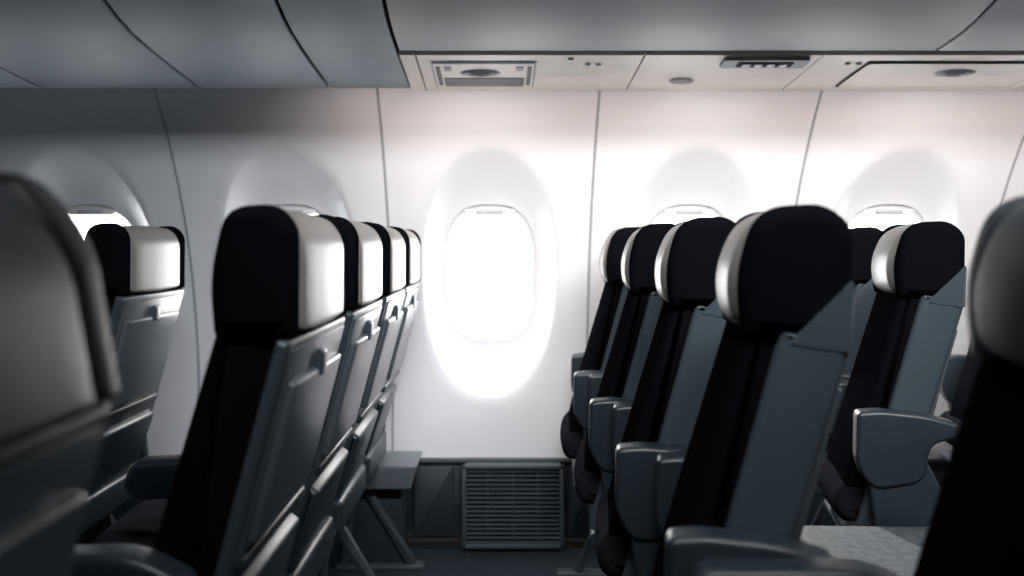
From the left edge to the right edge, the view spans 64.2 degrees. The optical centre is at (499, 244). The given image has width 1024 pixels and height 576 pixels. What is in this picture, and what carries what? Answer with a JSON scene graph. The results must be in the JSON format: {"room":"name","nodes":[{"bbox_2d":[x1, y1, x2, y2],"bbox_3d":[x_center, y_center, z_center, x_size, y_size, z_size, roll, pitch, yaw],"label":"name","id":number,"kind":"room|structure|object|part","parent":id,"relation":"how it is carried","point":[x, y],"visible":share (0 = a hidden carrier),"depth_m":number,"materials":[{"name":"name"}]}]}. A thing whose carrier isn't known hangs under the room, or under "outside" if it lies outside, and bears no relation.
{"room":"aircraft cabin","nodes":[
{"label":"aircraft cabin","id":0,"kind":"room"},
{"bbox_2d":[328,451,421,565],"bbox_3d":[-0.443,0.877,2.710,0.353,0.345,0.220,0,0,0],"label":"seat","id":1,"kind":"object","parent":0,"point":[396,472],"visible":0.49,"depth_m":2.66,"materials":[{"name":"grey plastic"}]},
{"bbox_2d":[327,548,599,575],"bbox_3d":[-0.035,1.075,-0.025,7.480,0.050,5.950,0,0,0],"label":"floor","id":2,"kind":"structure","parent":0,"point":[438,561],"depth_m":2.70,"materials":[{"name":"carpet"}]},
{"bbox_2d":[0,172,118,575],"bbox_3d":[-0.555,0.497,0.460,0.527,1.105,0.502,0,0,0],"label":"seat","id":3,"kind":"object","parent":2,"relation":"on","point":[58,372],"visible":1,"depth_m":0.56,"materials":[{"name":"leather"}]},
{"bbox_2d":[0,490,87,575],"bbox_3d":[-0.346,0.293,0.460,0.087,0.274,0.330,0,0,0],"label":"tray","id":4,"kind":"object","parent":3,"relation":"on","point":[39,529],"depth_m":0.55,"materials":[{"name":"grey plastic"}]},
{"bbox_3d":[-0.347,0.280,0.460,0.082,0.283,0.346,0,0,0],"label":"panel","id":5,"kind":"part","parent":3,"relation":"part of","materials":[{"name":"grey plastic"}]},
{"bbox_2d":[79,223,184,543],"bbox_3d":[-1.123,0.499,2.095,0.523,1.102,0.502,0,0,0],"label":"seat","id":6,"kind":"object","parent":2,"relation":"on","point":[141,268],"visible":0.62,"depth_m":2.05,"materials":[{"name":"grey plastic"}]},
{"bbox_3d":[-1.098,0.861,2.223,0.068,0.356,0.026,0,0,0],"label":"leg","id":7,"kind":"part","parent":6,"relation":"part of","materials":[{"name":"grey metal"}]},
{"bbox_3d":[-1.006,0.861,2.223,0.233,0.366,0.026,0,0,0],"label":"leg","id":8,"kind":"part","parent":6,"relation":"part of","materials":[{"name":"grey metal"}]},
{"bbox_2d":[105,305,178,419],"bbox_3d":[-0.920,0.290,2.095,0.087,0.274,0.330,0,0,0],"label":"tray","id":9,"kind":"object","parent":6,"relation":"on","point":[143,336],"depth_m":2.07,"materials":[{"name":"grey plastic"}]},
{"bbox_3d":[-1.059,0.542,2.320,0.115,0.244,0.036,0,0,0],"label":"panel","id":10,"kind":"part","parent":6,"relation":"part of","materials":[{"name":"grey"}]},
{"bbox_3d":[-0.922,0.277,2.095,0.082,0.283,0.346,0,0,0],"label":"panel","id":11,"kind":"part","parent":6,"relation":"part of","materials":[{"name":"grey plastic"}]},
{"bbox_2d":[69,204,346,575],"bbox_3d":[-0.508,0.499,1.225,0.523,1.102,0.502,0,0,0],"label":"seat","id":12,"kind":"object","parent":2,"relation":"on","point":[279,287],"visible":0.97,"depth_m":1.04,"materials":[{"name":"black fabric"}]},
{"bbox_3d":[-0.517,0.419,1.000,0.280,0.094,0.052,0,0,0],"label":"armrest","id":13,"kind":"part","parent":12,"relation":"part of","materials":[{"name":"grey plastic"}]},
{"bbox_3d":[-0.517,0.419,1.450,0.280,0.094,0.052,0,0,0],"label":"armrest","id":14,"kind":"part","parent":12,"relation":"part of","materials":[{"name":"grey plastic"}]},
{"bbox_2d":[235,347,340,572],"bbox_3d":[-0.305,0.290,1.225,0.087,0.274,0.330,0,0,0],"label":"tray","id":15,"kind":"object","parent":12,"relation":"on","point":[309,377],"depth_m":1.13,"materials":[{"name":"grey plastic"}]},
{"bbox_3d":[-0.307,0.277,1.225,0.082,0.283,0.346,0,0,0],"label":"panel","id":16,"kind":"part","parent":12,"relation":"part of","materials":[{"name":"grey plastic"}]},
{"bbox_2d":[92,217,383,575],"bbox_3d":[-0.508,0.499,1.675,0.523,1.102,0.502,0,0,0],"label":"seat","id":17,"kind":"object","parent":2,"relation":"on","point":[313,542],"visible":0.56,"depth_m":1.56,"materials":[{"name":"black fabric"}]},
{"bbox_2d":[92,499,167,548],"bbox_3d":[-0.591,0.575,1.675,0.356,0.107,0.374,0,0,0],"label":"seat cushion","id":18,"kind":"object","parent":17,"relation":"on","point":[140,525],"depth_m":1.53,"materials":[{"name":"fabric"}]},
{"bbox_3d":[-0.517,0.419,1.450,0.280,0.094,0.052,0,0,0],"label":"armrest","id":19,"kind":"part","parent":17,"relation":"part of","materials":[{"name":"grey plastic"}]},
{"bbox_2d":[314,320,379,474],"bbox_3d":[-0.305,0.290,1.675,0.087,0.274,0.330,0,0,0],"label":"tray","id":20,"kind":"object","parent":17,"relation":"on","point":[363,336],"depth_m":1.58,"materials":[{"name":"grey plastic"}]},
{"bbox_3d":[-0.307,0.277,1.675,0.082,0.283,0.346,0,0,0],"label":"panel","id":21,"kind":"part","parent":17,"relation":"part of","materials":[{"name":"grey plastic"}]},
{"bbox_2d":[318,223,406,575],"bbox_3d":[-0.508,0.499,2.115,0.523,1.102,0.502,0,0,0],"label":"seat","id":22,"kind":"object","parent":2,"relation":"on","point":[352,484],"visible":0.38,"depth_m":2.04,"materials":[{"name":"grey plastic"}]},
{"bbox_3d":[-0.483,0.861,2.243,0.068,0.356,0.026,0,0,0],"label":"leg","id":23,"kind":"part","parent":22,"relation":"part of","materials":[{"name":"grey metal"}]},
{"bbox_3d":[-0.444,0.542,1.890,0.115,0.244,0.036,0,0,0],"label":"panel","id":24,"kind":"part","parent":22,"relation":"part of","materials":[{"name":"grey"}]},
{"bbox_3d":[-0.391,0.861,2.243,0.233,0.366,0.026,0,0,0],"label":"leg","id":25,"kind":"part","parent":22,"relation":"part of","materials":[{"name":"grey metal"}]},
{"bbox_2d":[356,304,403,423],"bbox_3d":[-0.305,0.290,2.115,0.087,0.274,0.330,0,0,0],"label":"tray","id":26,"kind":"object","parent":22,"relation":"on","point":[393,314],"depth_m":2.01,"materials":[{"name":"grey plastic"}]},
{"bbox_3d":[-0.307,0.277,2.115,0.082,0.283,0.346,0,0,0],"label":"panel","id":27,"kind":"part","parent":22,"relation":"part of","materials":[{"name":"grey plastic"}]},
{"bbox_2d":[335,227,424,569],"bbox_3d":[-0.508,0.499,2.530,0.523,1.102,0.502,0,0,0],"label":"seat","id":28,"kind":"object","parent":2,"relation":"on","point":[376,448],"visible":0.25,"depth_m":2.55,"materials":[{"name":"grey plastic"}]},
{"bbox_3d":[-0.483,0.861,2.658,0.068,0.356,0.026,0,0,0],"label":"leg","id":29,"kind":"part","parent":28,"relation":"part of","materials":[{"name":"grey metal"}]},
{"bbox_3d":[-0.391,0.861,2.658,0.233,0.366,0.026,0,0,0],"label":"leg","id":30,"kind":"part","parent":28,"relation":"part of","materials":[{"name":"grey metal"}]},
{"bbox_2d":[381,294,418,391],"bbox_3d":[-0.305,0.290,2.530,0.087,0.274,0.330,0,0,0],"label":"tray","id":31,"kind":"object","parent":28,"relation":"on","point":[410,304],"depth_m":2.44,"materials":[{"name":"grey plastic"}]},
{"bbox_3d":[-0.307,0.277,2.530,0.082,0.283,0.346,0,0,0],"label":"panel","id":32,"kind":"part","parent":28,"relation":"part of","materials":[{"name":"grey plastic"}]},
{"bbox_2d":[555,227,639,575],"bbox_3d":[0.317,0.499,2.500,0.294,1.102,0.432,0,0,4],"label":"seat","id":33,"kind":"object","parent":2,"relation":"on","point":[575,423],"visible":0.46,"depth_m":2.35,"materials":[{"name":"black fabric"}]},
{"bbox_2d":[560,411,583,458],"bbox_3d":[0.238,0.576,2.505,0.106,0.103,0.304,0,0,4],"label":"seat cushion","id":34,"kind":"object","parent":33,"relation":"on","point":[571,432],"depth_m":2.36,"materials":[{"name":"fabric"}]},
{"bbox_3d":[0.334,0.441,2.689,0.201,0.168,0.052,0,0,4],"label":"armrest","id":35,"kind":"part","parent":33,"relation":"part of","materials":[{"name":"grey plastic"}]},
{"bbox_3d":[0.321,0.873,2.592,0.174,0.338,0.026,0,0,4],"label":"leg","id":36,"kind":"part","parent":33,"relation":"part of","materials":[{"name":"grey metal"}]},
{"bbox_3d":[0.319,0.564,2.309,0.180,0.228,0.036,0,0,4],"label":"panel","id":37,"kind":"part","parent":33,"relation":"part of","materials":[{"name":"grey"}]},
{"bbox_3d":[0.308,0.441,2.310,0.201,0.168,0.052,0,0,4],"label":"armrest","id":38,"kind":"part","parent":33,"relation":"part of","materials":[{"name":"grey plastic"}]},
{"bbox_2d":[574,223,674,545],"bbox_3d":[0.323,0.499,2.087,0.294,1.102,0.432,0,0,6],"label":"seat","id":39,"kind":"object","parent":2,"relation":"on","point":[594,466],"visible":0.47,"depth_m":1.93,"materials":[{"name":"black fabric"}]},
{"bbox_2d":[574,442,600,503],"bbox_3d":[0.244,0.576,2.095,0.106,0.103,0.304,0,0,6],"label":"seat cushion","id":40,"kind":"object","parent":39,"relation":"on","point":[587,474],"depth_m":1.95,"materials":[{"name":"fabric"}]},
{"bbox_3d":[0.347,0.441,2.275,0.201,0.168,0.052,0,0,6],"label":"armrest","id":41,"kind":"part","parent":39,"relation":"part of","materials":[{"name":"grey plastic"}]},
{"bbox_3d":[0.318,0.564,1.896,0.180,0.228,0.036,0,0,6],"label":"panel","id":42,"kind":"part","parent":39,"relation":"part of","materials":[{"name":"grey plastic"}]},
{"bbox_3d":[0.307,0.441,1.897,0.201,0.168,0.052,0,0,6],"label":"armrest","id":43,"kind":"part","parent":39,"relation":"part of","materials":[{"name":"grey plastic"}]},
{"bbox_2d":[595,217,734,575],"bbox_3d":[0.325,0.499,1.647,0.294,1.102,0.432,0,0,7],"label":"seat","id":44,"kind":"object","parent":2,"relation":"on","point":[662,415],"visible":0.6,"depth_m":1.49,"materials":[{"name":"black fabric"}]},
{"bbox_2d":[595,489,630,575],"bbox_3d":[0.247,0.576,1.657,0.106,0.103,0.304,0,0,7],"label":"seat cushion","id":45,"kind":"object","parent":44,"relation":"on","point":[613,542],"depth_m":1.51,"materials":[{"name":"fabric"}]},
{"bbox_3d":[0.353,0.441,1.836,0.201,0.168,0.052,0,0,7],"label":"armrest","id":46,"kind":"part","parent":44,"relation":"part of","materials":[{"name":"grey plastic"}]},
{"bbox_3d":[0.317,0.564,1.457,0.180,0.228,0.036,0,0,7],"label":"panel","id":47,"kind":"part","parent":44,"relation":"part of","materials":[{"name":"grey plastic"}]},
{"bbox_3d":[0.307,0.441,1.458,0.201,0.168,0.052,0,0,7],"label":"armrest","id":48,"kind":"part","parent":44,"relation":"part of","materials":[{"name":"grey plastic"}]},
{"bbox_2d":[645,204,853,575],"bbox_3d":[0.331,0.499,1.199,0.294,1.102,0.432,0,0,9],"label":"seat","id":49,"kind":"object","parent":2,"relation":"on","point":[743,486],"visible":0.95,"depth_m":1.03,"materials":[{"name":"black fabric"}]},
{"bbox_2d":[645,569,652,575],"bbox_3d":[0.253,0.576,1.212,0.106,0.103,0.304,0,0,9],"label":"seat cushion","id":50,"kind":"object","parent":49,"relation":"on","point":[650,573],"depth_m":1.33,"materials":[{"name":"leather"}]},
{"bbox_3d":[0.365,0.441,1.386,0.201,0.168,0.052,0,0,9],"label":"armrest","id":51,"kind":"part","parent":49,"relation":"part of","materials":[{"name":"grey plastic"}]},
{"bbox_3d":[0.306,0.441,1.011,0.201,0.168,0.052,0,0,9],"label":"armrest","id":52,"kind":"part","parent":49,"relation":"part of","materials":[{"name":"grey plastic"}]},
{"bbox_3d":[0.421,0.281,1.157,0.082,0.283,0.221,0,0,9],"label":"panel","id":53,"kind":"part","parent":49,"relation":"part of","materials":[{"name":"grey plastic"}]},
{"bbox_2d":[795,387,841,540],"bbox_3d":[0.419,0.295,1.162,0.109,0.274,0.204,0,0,0],"label":"tray","id":54,"kind":"object","parent":49,"relation":"on","point":[800,525],"depth_m":1.06,"materials":[{"name":"grey plastic"}]},
{"bbox_2d":[810,227,881,525],"bbox_3d":[0.984,0.499,2.469,0.294,1.102,0.432,0,0,9],"label":"seat","id":55,"kind":"object","parent":2,"relation":"on","point":[864,239],"visible":0.16,"depth_m":2.30,"materials":[{"name":"black fabric"}]},
{"bbox_3d":[0.997,0.873,2.561,0.174,0.338,0.026,0,0,9],"label":"leg","id":56,"kind":"part","parent":55,"relation":"part of","materials":[{"name":"grey metal"}]},
{"bbox_3d":[0.970,0.564,2.279,0.180,0.228,0.036,0,0,9],"label":"panel","id":57,"kind":"part","parent":55,"relation":"part of","materials":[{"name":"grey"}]},
{"bbox_3d":[0.959,0.441,2.281,0.201,0.168,0.052,0,0,9],"label":"armrest","id":58,"kind":"part","parent":55,"relation":"part of","materials":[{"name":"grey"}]},
{"bbox_2d":[688,196,1023,575],"bbox_3d":[0.362,0.499,0.766,0.509,1.102,0.432,0,0,7],"label":"seat","id":59,"kind":"object","parent":2,"relation":"on","point":[976,525],"visible":1,"depth_m":0.77,"materials":[{"name":"fabric"}]},
{"bbox_3d":[0.362,0.419,0.957,0.280,0.094,0.052,0,0,7],"label":"armrest","id":60,"kind":"part","parent":59,"relation":"part of","materials":[{"name":"grey plastic"}]},
{"bbox_2d":[800,526,927,575],"bbox_3d":[0.810,0.816,1.540,0.428,0.469,0.360,0,0,0],"label":"seat","id":61,"kind":"object","parent":2,"relation":"on","point":[897,550],"visible":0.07,"depth_m":1.60,"materials":[{"name":"fabric"}]},
{"bbox_2d":[817,221,966,526],"bbox_3d":[0.908,0.499,1.951,0.294,1.102,0.432,0,0,12],"label":"seat","id":62,"kind":"object","parent":2,"relation":"on","point":[875,470],"visible":0.9,"depth_m":1.79,"materials":[{"name":"black fabric"}]},
{"bbox_3d":[0.952,0.441,2.136,0.201,0.168,0.052,0,0,12],"label":"armrest","id":63,"kind":"part","parent":62,"relation":"part of","materials":[{"name":"grey plastic"}]},
{"bbox_2d":[817,452,864,520],"bbox_3d":[0.831,0.576,1.968,0.106,0.103,0.304,0,0,12],"label":"seat cushion","id":64,"kind":"object","parent":62,"relation":"on","point":[844,490],"depth_m":1.84,"materials":[{"name":"fabric"}]},
{"bbox_3d":[0.883,0.564,1.762,0.180,0.228,0.036,0,0,12],"label":"panel","id":65,"kind":"part","parent":62,"relation":"part of","materials":[{"name":"grey plastic"}]},
{"bbox_3d":[0.873,0.441,1.765,0.201,0.168,0.052,0,0,12],"label":"armrest","id":66,"kind":"part","parent":62,"relation":"part of","materials":[{"name":"grey plastic"}]},
{"bbox_2d":[931,329,957,414],"bbox_3d":[0.993,0.295,1.910,0.118,0.274,0.206,0,0,0],"label":"tray","id":67,"kind":"object","parent":62,"relation":"on","point":[940,385],"depth_m":1.81,"materials":[{"name":"grey plastic"}]},
{"bbox_2d":[939,346,979,461],"bbox_3d":[1.504,0.499,2.469,0.294,1.102,0.432,0,0,9],"label":"seat","id":68,"kind":"object","parent":2,"relation":"on","point":[961,370],"visible":0.12,"depth_m":2.55,"materials":[{"name":"black fabric"}]},
{"bbox_2d":[939,410,960,445],"bbox_3d":[1.426,0.576,2.482,0.106,0.103,0.304,0,0,9],"label":"seat cushion","id":69,"kind":"object","parent":68,"relation":"on","point":[953,415],"depth_m":2.52,"materials":[{"name":"fabric"}]},
{"bbox_3d":[1.538,0.441,2.656,0.201,0.168,0.052,0,0,9],"label":"armrest","id":70,"kind":"part","parent":68,"relation":"part of","materials":[{"name":"grey plastic"}]},
{"bbox_2d":[0,78,1023,457],"bbox_3d":[-0.035,0.120,2.730,7.474,1.260,0.536,0,0,0],"label":"wall","id":71,"kind":"structure","parent":0,"point":[946,156],"depth_m":2.67,"materials":[{"name":"plastic"}]},
{"bbox_2d":[76,210,103,213],"bbox_3d":[-1.395,-0.112,2.778,0.089,0.016,0.014,0,0,0],"label":"handle","id":72,"kind":"object","parent":71,"relation":"in","point":[77,211],"depth_m":2.77,"materials":[{"name":"grey plastic"}]},
{"bbox_2d":[68,208,116,214],"bbox_3d":[-1.395,-0.115,2.788,0.186,0.026,0.014,0,0,0],"label":"shade edge","id":73,"kind":"object","parent":71,"relation":"attached to","point":[107,211],"visible":0.56,"depth_m":2.78,"materials":[{"name":"white plastic"}]},
{"bbox_2d":[69,204,133,225],"bbox_3d":[-1.395,0.100,2.857,0.328,0.478,0.159,0,0,0],"label":"frame","id":74,"kind":"object","parent":71,"relation":"attached to","point":[85,205],"visible":0.13,"depth_m":2.78,"materials":[{"name":"white plastic"}]},
{"bbox_2d":[153,88,199,393],"bbox_3d":[-1.055,0.120,2.660,0.009,1.260,0.402,0,0,0],"label":"trim","id":75,"kind":"structure","parent":71,"relation":"attached to","point":[154,89],"depth_m":2.75,"materials":[{"name":"grey plastic"}]},
{"bbox_2d":[275,204,321,213],"bbox_3d":[-0.715,0.100,2.857,0.328,0.478,0.159,0,0,0],"label":"frame","id":76,"kind":"object","parent":71,"relation":"attached to","point":[285,205],"visible":0.1,"depth_m":2.78,"materials":[{"name":"white plastic"}]},
{"bbox_2d":[282,208,316,214],"bbox_3d":[-0.715,-0.115,2.788,0.186,0.026,0.014,0,0,0],"label":"shade edge","id":77,"kind":"object","parent":71,"relation":"attached to","point":[312,211],"visible":0.35,"depth_m":2.78,"materials":[{"name":"white plastic"}]},
{"bbox_2d":[376,88,393,450],"bbox_3d":[-0.375,0.120,2.660,0.009,1.260,0.402,0,0,0],"label":"trim","id":78,"kind":"structure","parent":71,"relation":"attached to","point":[377,89],"depth_m":2.67,"materials":[{"name":"grey plastic"}]},
{"bbox_2d":[463,208,515,214],"bbox_3d":[-0.035,-0.115,2.788,0.186,0.026,0.014,0,0,0],"label":"shade edge","id":79,"kind":"object","parent":71,"relation":"attached to","point":[470,211],"visible":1,"depth_m":2.78,"materials":[{"name":"white plastic"}]},
{"bbox_2d":[477,210,502,213],"bbox_3d":[-0.035,-0.112,2.778,0.089,0.016,0.014,0,0,0],"label":"handle","id":80,"kind":"object","parent":79,"relation":"attached to","point":[478,211],"depth_m":2.77,"materials":[{"name":"grey plastic"}]},
{"bbox_2d":[443,204,536,339],"bbox_3d":[-0.035,0.100,2.857,0.328,0.478,0.159,0,0,0],"label":"frame","id":81,"kind":"object","parent":71,"relation":"attached to","point":[518,214],"visible":1,"depth_m":2.87,"materials":[{"name":"white plastic"}]},
{"bbox_2d":[586,91,600,345],"bbox_3d":[0.305,0.120,2.660,0.009,1.260,0.402,0,0,0],"label":"trim","id":82,"kind":"structure","parent":71,"relation":"attached to","point":[599,92],"depth_m":2.72,"materials":[{"name":"grey plastic"}]},
{"bbox_2d":[648,204,722,224],"bbox_3d":[0.645,0.100,2.857,0.328,0.478,0.159,0,0,0],"label":"frame","id":83,"kind":"object","parent":71,"relation":"attached to","point":[715,213],"visible":0.15,"depth_m":2.78,"materials":[{"name":"white plastic"}]},
{"bbox_2d":[663,208,714,214],"bbox_3d":[0.645,-0.115,2.788,0.186,0.026,0.014,0,0,0],"label":"shade edge","id":84,"kind":"object","parent":71,"relation":"attached to","point":[669,211],"visible":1,"depth_m":2.78,"materials":[{"name":"white plastic"}]},
{"bbox_2d":[676,210,702,213],"bbox_3d":[0.645,-0.112,2.778,0.089,0.016,0.014,0,0,0],"label":"handle","id":85,"kind":"object","parent":71,"relation":"in","point":[677,211],"depth_m":2.77,"materials":[{"name":"grey plastic"}]},
{"bbox_2d":[399,50,1023,90],"bbox_3d":[1.718,-0.494,2.333,3.971,0.046,0.335,0,0,0],"label":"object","id":86,"kind":"object","parent":71,"relation":"attached to","point":[619,70],"visible":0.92,"depth_m":2.28,"materials":[{"name":"white plastic"}]},
{"bbox_3d":[-0.247,-0.494,2.333,0.041,0.046,0.335,0,0,0],"label":"panel","id":87,"kind":"part","parent":86,"relation":"part of","materials":[{"name":"white plastic"}]},
{"bbox_2d":[430,62,536,86],"bbox_3d":[-0.045,-0.483,2.328,0.290,0.026,0.225,0,0,0],"label":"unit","id":88,"kind":"object","parent":86,"relation":"attached to","point":[446,74],"visible":1,"depth_m":2.30,"materials":[{"name":"grey plastic"}]},
{"bbox_2d":[460,69,500,76],"bbox_3d":[-0.055,-0.484,2.300,0.120,0.010,0.068,0,0,4],"label":"light","id":89,"kind":"object","parent":88,"relation":"on","point":[463,72],"depth_m":2.29,"materials":[{"name":"grey"}]},
{"bbox_3d":[0.080,-0.494,2.333,0.606,0.046,0.335,0,0,0],"label":"panel","id":90,"kind":"part","parent":86,"relation":"part of","materials":[{"name":"white plastic"}]},
{"bbox_2d":[669,79,693,84],"bbox_3d":[0.530,-0.475,2.385,0.072,0.009,0.044,0,0,0],"label":"air nozzle","id":91,"kind":"object","parent":86,"relation":"attached to","point":[678,81],"visible":1,"depth_m":2.37,"materials":[{"name":"grey plastic"}]},
{"bbox_2d":[568,58,861,65],"bbox_3d":[0.585,-0.496,2.212,0.808,0.008,0.059,0,0,0],"label":"screws","id":92,"kind":"object","parent":86,"relation":"attached to","point":[568,58],"visible":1,"depth_m":2.23,"materials":[{"name":"grey metal"}]},
{"bbox_3d":[0.623,-0.494,2.333,0.471,0.046,0.335,0,0,0],"label":"panel","id":93,"kind":"part","parent":86,"relation":"part of","materials":[{"name":"white plastic"}]},
{"bbox_2d":[720,57,809,67],"bbox_3d":[0.715,-0.492,2.208,0.230,0.019,0.065,0,0,0],"label":"air vent","id":94,"kind":"object","parent":86,"relation":"attached to","point":[727,62],"visible":1,"depth_m":2.19,"materials":[{"name":"grey plastic"}]},
{"bbox_3d":[1.210,-0.494,2.333,0.696,0.046,0.335,0,0,0],"label":"panel","id":95,"kind":"part","parent":86,"relation":"part of","materials":[{"name":"white plastic"}]},
{"bbox_2d":[835,62,1023,86],"bbox_3d":[1.260,-0.484,2.328,0.520,0.025,0.225,0,0,0],"label":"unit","id":96,"kind":"object","parent":86,"relation":"attached to","point":[872,74],"visible":1,"depth_m":2.31,"materials":[{"name":"white plastic"}]},
{"bbox_2d":[933,69,975,76],"bbox_3d":[1.280,-0.484,2.300,0.120,0.010,0.068,0,0,4],"label":"light","id":97,"kind":"object","parent":96,"relation":"on","point":[936,72],"depth_m":2.29,"materials":[{"name":"grey"}]},
{"bbox_3d":[1.930,-0.494,2.333,0.736,0.046,0.335,0,0,0],"label":"panel","id":98,"kind":"part","parent":86,"relation":"part of","materials":[{"name":"white plastic"}]},
{"bbox_2d":[795,91,822,204],"bbox_3d":[0.985,0.120,2.660,0.009,1.260,0.402,0,0,0],"label":"trim","id":99,"kind":"structure","parent":71,"relation":"attached to","point":[821,92],"depth_m":2.61,"materials":[{"name":"grey plastic"}]},
{"bbox_2d":[847,204,923,225],"bbox_3d":[1.325,0.100,2.857,0.328,0.478,0.159,0,0,0],"label":"frame","id":100,"kind":"object","parent":71,"relation":"attached to","point":[915,215],"visible":0.2,"depth_m":2.79,"materials":[{"name":"white plastic"}]},
{"bbox_2d":[862,208,914,214],"bbox_3d":[1.325,-0.115,2.788,0.186,0.026,0.014,0,0,0],"label":"shade edge","id":101,"kind":"object","parent":71,"relation":"attached to","point":[868,211],"visible":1,"depth_m":2.78,"materials":[{"name":"white plastic"}]},
{"bbox_2d":[876,210,902,213],"bbox_3d":[1.325,-0.112,2.778,0.089,0.016,0.014,0,0,0],"label":"handle","id":102,"kind":"object","parent":71,"relation":"in","point":[877,211],"depth_m":2.77,"materials":[{"name":"grey plastic"}]},
{"bbox_2d":[1000,135,1023,203],"bbox_3d":[1.665,0.120,2.660,0.009,1.260,0.402,0,0,0],"label":"trim","id":103,"kind":"structure","parent":71,"relation":"attached to","point":[1022,140],"depth_m":2.65,"materials":[{"name":"grey plastic"}]},
{"bbox_2d":[79,463,947,535],"bbox_3d":[-0.035,0.900,2.880,7.480,0.300,0.060,0,0,0],"label":"wall","id":104,"kind":"structure","parent":0,"point":[938,470],"depth_m":2.85,"materials":[{"name":"grey plastic"}]},
{"bbox_2d":[77,536,595,547],"bbox_3d":[-0.035,1.032,2.838,7.480,0.035,0.027,0,0,0],"label":"baseboard","id":105,"kind":"structure","parent":104,"relation":"attached to","point":[412,541],"depth_m":2.83,"materials":[{"name":"black plastic"}]},
{"bbox_2d":[414,465,453,535],"bbox_3d":[-0.230,0.887,2.838,0.140,0.245,0.027,0,0,0],"label":"panel","id":106,"kind":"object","parent":104,"relation":"attached to","point":[433,484],"depth_m":2.83,"materials":[{"name":"grey plastic"}]},
{"bbox_2d":[462,462,563,548],"bbox_3d":[0.044,0.895,2.815,0.348,0.286,0.060,0,0,0],"label":"air vent grille","id":107,"kind":"object","parent":104,"relation":"in","point":[506,505],"visible":1,"depth_m":2.80,"materials":[{"name":"grey metal"}]},
{"bbox_3d":[-0.123,0.895,2.815,0.014,0.286,0.060,0,0,0],"label":"frame","id":108,"kind":"part","parent":107,"relation":"part of","materials":[{"name":"grey metal"}]},
{"bbox_3d":[0.044,0.759,2.815,0.348,0.014,0.060,0,0,0],"label":"frame","id":109,"kind":"part","parent":107,"relation":"part of","materials":[{"name":"grey"}]},
{"bbox_3d":[0.044,1.030,2.815,0.348,0.016,0.060,0,0,0],"label":"frame","id":110,"kind":"part","parent":107,"relation":"part of","materials":[{"name":"grey plastic"}]},
{"bbox_3d":[0.211,0.895,2.815,0.014,0.286,0.060,0,0,0],"label":"frame","id":111,"kind":"part","parent":107,"relation":"part of","materials":[{"name":"grey metal"}]},
{"bbox_2d":[567,465,588,535],"bbox_3d":[0.282,0.887,2.838,0.095,0.245,0.027,0,0,0],"label":"trim","id":112,"kind":"structure","parent":104,"relation":"attached to","point":[577,510],"depth_m":2.83,"materials":[{"name":"grey plastic"}]},
{"bbox_2d":[420,458,947,462],"bbox_3d":[-0.035,0.750,2.851,7.480,0.016,0.038,0,0,0],"label":"trim rail","id":113,"kind":"object","parent":104,"relation":"attached to","point":[422,460],"visible":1,"depth_m":2.83,"materials":[{"name":"grey plastic"}]},
{"bbox_3d":[-0.035,-1.195,-0.025,7.480,0.050,5.950,0,0,0],"label":"ceiling","id":114,"kind":"structure","parent":0,"visible":0},
{"bbox_2d":[105,0,994,77],"bbox_3d":[-0.035,-0.846,2.005,7.480,0.692,1.030,0,0,0],"label":"backing","id":115,"kind":"object","parent":114,"relation":"attached to","point":[277,1],"visible":0.02,"depth_m":2.05,"materials":[{"name":"black plastic"}]},
{"bbox_2d":[0,67,38,87],"bbox_3d":[-1.675,-0.824,1.986,0.540,0.692,1.031,0,0,0],"label":"bin","id":116,"kind":"object","parent":115,"relation":"attached to","point":[8,79],"visible":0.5,"depth_m":2.42,"materials":[{"name":"white plastic"}]},
{"bbox_2d":[0,0,196,87],"bbox_3d":[-1.159,-0.824,1.986,0.472,0.692,1.031,0,0,0],"label":"bin","id":117,"kind":"object","parent":115,"relation":"attached to","point":[45,43],"visible":0.9,"depth_m":2.13,"materials":[{"name":"white plastic"}]},
{"bbox_2d":[107,0,327,87],"bbox_3d":[-0.719,-0.824,1.986,0.388,0.692,1.031,0,0,0],"label":"bin","id":118,"kind":"object","parent":115,"relation":"attached to","point":[213,43],"visible":1,"depth_m":2.08,"materials":[{"name":"white plastic"}]},
{"bbox_2d":[278,0,409,87],"bbox_3d":[-0.395,-0.824,1.986,0.240,0.692,1.031,0,0,0],"label":"bin","id":119,"kind":"object","parent":115,"relation":"attached to","point":[350,43],"visible":1,"depth_m":2.08,"materials":[{"name":"white plastic"}]},
{"bbox_2d":[386,0,993,50],"bbox_3d":[0.440,-0.841,1.810,1.410,0.658,0.681,0,0,0],"label":"bin","id":120,"kind":"object","parent":115,"relation":"attached to","point":[417,25],"visible":1,"depth_m":1.99,"materials":[{"name":"white plastic"}]},
{"bbox_2d":[939,0,1023,50],"bbox_3d":[1.625,-0.841,1.810,0.940,0.658,0.681,0,0,0],"label":"bin","id":121,"kind":"object","parent":115,"relation":"attached to","point":[1000,27],"visible":0.9,"depth_m":2.03,"materials":[{"name":"white plastic"}]}
]}

